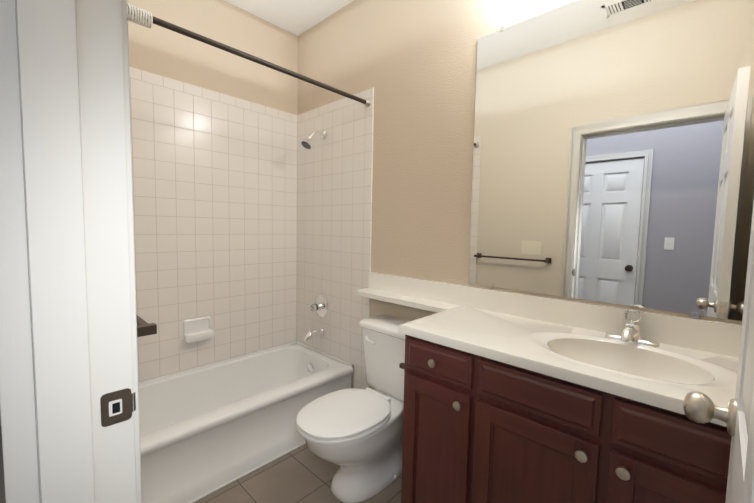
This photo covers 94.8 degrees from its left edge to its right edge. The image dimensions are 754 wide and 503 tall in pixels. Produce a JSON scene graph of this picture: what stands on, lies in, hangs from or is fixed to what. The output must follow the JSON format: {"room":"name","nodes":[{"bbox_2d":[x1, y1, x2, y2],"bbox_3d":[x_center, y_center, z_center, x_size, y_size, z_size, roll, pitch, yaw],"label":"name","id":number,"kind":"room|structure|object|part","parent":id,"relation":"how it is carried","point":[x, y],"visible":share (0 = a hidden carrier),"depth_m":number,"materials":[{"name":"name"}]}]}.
{"room":"bathroom","nodes":[
{"label":"bathroom","id":0,"kind":"room"},
{"bbox_2d":[0,427,401,502],"bbox_3d":[-0.423,1.298,0.804,4.800,0.100,2.916,5,5,43],"label":"floor","id":1,"kind":"structure","parent":0,"point":[304,473],"depth_m":1.75,"materials":[{"name":"beige tile"}]},
{"bbox_2d":[138,341,352,502],"bbox_3d":[-0.897,0.964,2.087,0.697,0.370,1.424,5,5,43],"label":"bathtub","id":2,"kind":"object","parent":1,"relation":"on","point":[207,429],"visible":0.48,"depth_m":1.98,"materials":[{"name":"white ceramic"}]},
{"bbox_2d":[296,314,409,502],"bbox_3d":[-0.068,0.799,1.771,0.436,0.775,0.732,5,5,43],"label":"toilet","id":3,"kind":"object","parent":1,"relation":"on","point":[356,434],"visible":0.9,"depth_m":1.69,"materials":[{"name":"white ceramic"}]},
{"bbox_3d":[-0.157,0.793,1.676,0.376,0.021,0.472,5,5,43],"label":"seat","id":4,"kind":"part","parent":3,"relation":"part of","materials":[{"name":"white plastic"}]},
{"bbox_3d":[-0.041,0.497,1.940,0.090,0.033,0.030,5,5,43],"label":"handle","id":5,"kind":"part","parent":3,"relation":"part of","materials":[{"name":"white plastic"}]},
{"bbox_3d":[0.114,0.617,1.948,0.420,0.350,0.203,5,5,43],"label":"tank","id":6,"kind":"part","parent":3,"relation":"part of","materials":[{"name":"white ceramic"}]},
{"bbox_3d":[0.114,0.422,1.931,0.436,0.039,0.221,5,5,43],"label":"lid","id":7,"kind":"part","parent":3,"relation":"part of","materials":[{"name":"white ceramic"}]},
{"bbox_2d":[354,272,741,502],"bbox_3d":[0.402,0.700,1.464,1.754,1.032,0.540,5,5,43],"label":"bathroom vanity","id":8,"kind":"object","parent":1,"relation":"on","point":[511,397],"visible":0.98,"depth_m":1.13,"materials":[{"name":"brown wood"}]},
{"bbox_3d":[0.176,0.491,1.535,0.060,0.030,0.180,5,5,43],"label":"handle","id":9,"kind":"part","parent":8,"relation":"part of","materials":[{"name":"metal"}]},
{"bbox_3d":[0.420,0.491,1.085,0.621,0.154,0.030,5,5,43],"label":"knob","id":10,"kind":"part","parent":8,"relation":"part of","materials":[{"name":"silver metal"}]},
{"bbox_3d":[0.492,0.750,1.064,1.042,0.744,0.020,5,5,43],"label":"door","id":11,"kind":"part","parent":8,"relation":"part of","materials":[{"name":"brown wood"}]},
{"bbox_2d":[605,310,659,346],"bbox_3d":[0.872,0.267,1.195,0.160,0.112,0.173,5,5,43],"label":"faucet","id":12,"kind":"object","parent":8,"relation":"on","point":[631,335],"depth_m":1.21,"materials":[{"name":"silver metal"}]},
{"bbox_2d":[127,0,297,382],"bbox_3d":[-1.220,-0.256,2.244,0.120,2.770,1.565,5,5,43],"label":"wall","id":13,"kind":"structure","parent":0,"point":[159,50],"depth_m":2.26,"materials":[{"name":"beige paint"}]},
{"bbox_2d":[129,67,296,381],"bbox_3d":[-1.135,-0.140,2.251,0.008,1.799,1.432,5,5,43],"label":"wall tile","id":14,"kind":"structure","parent":13,"relation":"attached to","point":[214,176],"depth_m":2.28,"materials":[{"name":"white tile"}]},
{"bbox_2d":[183,316,214,342],"bbox_3d":[-1.151,0.505,2.241,0.062,0.142,0.174,5,5,43],"label":"soap dish","id":15,"kind":"object","parent":14,"relation":"attached to","point":[196,329],"visible":1,"depth_m":2.24,"materials":[{"name":"white ceramic"}]},
{"bbox_2d":[224,0,353,35],"bbox_3d":[-0.368,-1.565,0.606,4.800,0.100,2.916,5,5,43],"label":"ceiling","id":16,"kind":"structure","parent":0,"point":[297,17],"depth_m":2.36,"materials":[{"name":"white paint"}]},
{"bbox_2d":[298,0,741,388],"bbox_3d":[0.344,-0.204,1.928,2.830,2.770,0.120,5,5,43],"label":"wall","id":17,"kind":"structure","parent":0,"point":[413,63],"depth_m":1.94,"materials":[{"name":"beige paint"}]},
{"bbox_2d":[297,88,373,389],"bbox_3d":[-0.344,0.043,2.504,0.832,2.170,0.008,5,5,43],"label":"wall tile","id":18,"kind":"structure","parent":17,"relation":"attached to","point":[334,193],"depth_m":2.43,"materials":[{"name":"white tile"}]},
{"bbox_2d":[127,3,370,106],"bbox_3d":[-0.548,-0.903,1.661,0.055,0.062,1.425,5,5,43],"label":"curtain rod","id":19,"kind":"object","parent":18,"relation":"attached to","point":[147,18],"visible":0.83,"depth_m":1.50,"materials":[{"name":"brown metal"}]},
{"bbox_2d":[300,130,325,149],"bbox_3d":[-0.448,-0.788,2.424,0.092,0.155,0.188,5,5,43],"label":"shower head","id":20,"kind":"object","parent":18,"relation":"attached to","point":[306,143],"visible":1,"depth_m":2.40},
{"bbox_2d":[305,328,324,340],"bbox_3d":[-0.462,0.597,2.533,0.058,0.092,0.152,5,5,43],"label":"tub spout","id":21,"kind":"object","parent":18,"relation":"attached to","point":[314,333],"visible":1,"depth_m":2.52,"materials":[{"name":"silver metal"}]},
{"bbox_2d":[310,295,327,316],"bbox_3d":[-0.445,0.409,2.549,0.164,0.164,0.091,5,5,43],"label":"tub valve","id":22,"kind":"object","parent":18,"relation":"attached to","point":[319,306],"visible":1,"depth_m":2.55,"materials":[{"name":"silver metal"}]},
{"bbox_3d":[-0.460,0.410,2.534,0.058,0.055,0.044,5,5,43],"label":"handle","id":23,"kind":"part","parent":22,"relation":"part of","materials":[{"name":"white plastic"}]},
{"bbox_2d":[468,0,753,320],"bbox_3d":[0.822,-0.402,1.376,0.962,1.209,0.008,5,5,43],"label":"mirror","id":24,"kind":"object","parent":17,"relation":"attached to","point":[613,156],"visible":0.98,"depth_m":1.29,"materials":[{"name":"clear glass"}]},
{"bbox_3d":[-1.080,-0.176,1.124,1.627,2.770,0.124,5,5,43],"label":"wall","id":25,"kind":"structure","parent":0,"visible":0},
{"bbox_2d":[136,315,156,336],"bbox_3d":[-0.763,0.161,0.984,0.654,0.044,0.082,5,5,43],"label":"towel rail","id":26,"kind":"object","parent":25,"relation":"attached to","point":[144,328],"visible":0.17,"depth_m":0.79,"materials":[{"name":"brown metal"}]},
{"bbox_3d":[-0.159,-1.127,0.204,0.853,0.710,0.124,5,5,43],"label":"wall","id":27,"kind":"structure","parent":0,"visible":0},
{"bbox_2d":[0,0,141,502],"bbox_3d":[-0.195,0.228,0.287,0.959,2.117,0.171,5,5,43],"label":"door frame","id":28,"kind":"structure","parent":27,"relation":"attached to","point":[71,66],"depth_m":0.54,"materials":[{"name":"white wood"}]},
{"bbox_3d":[-0.458,0.273,0.607,0.001,0.027,0.019,5,5,43],"label":"bathroom door jamb strike hole","id":29,"kind":"part","parent":28,"relation":"part of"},
{"bbox_3d":[-0.456,0.273,0.612,0.010,0.058,0.052,5,5,43],"label":"bathroom door jamb strike","id":30,"kind":"part","parent":28,"relation":"part of","materials":[{"name":"brown metal"}]},
{"bbox_2d":[683,202,753,502],"bbox_3d":[0.431,0.275,0.368,0.178,2.018,0.827,5,5,43],"label":"door leaf","id":31,"kind":"structure","parent":27,"relation":"in","point":[736,415],"depth_m":0.58,"materials":[{"name":"white wood"}]},
{"bbox_3d":[0.679,0.303,0.633,0.178,0.066,0.104,5,6,45],"label":"knob","id":32,"kind":"part","parent":31,"relation":"part of","materials":[{"name":"silver metal"}]}
]}

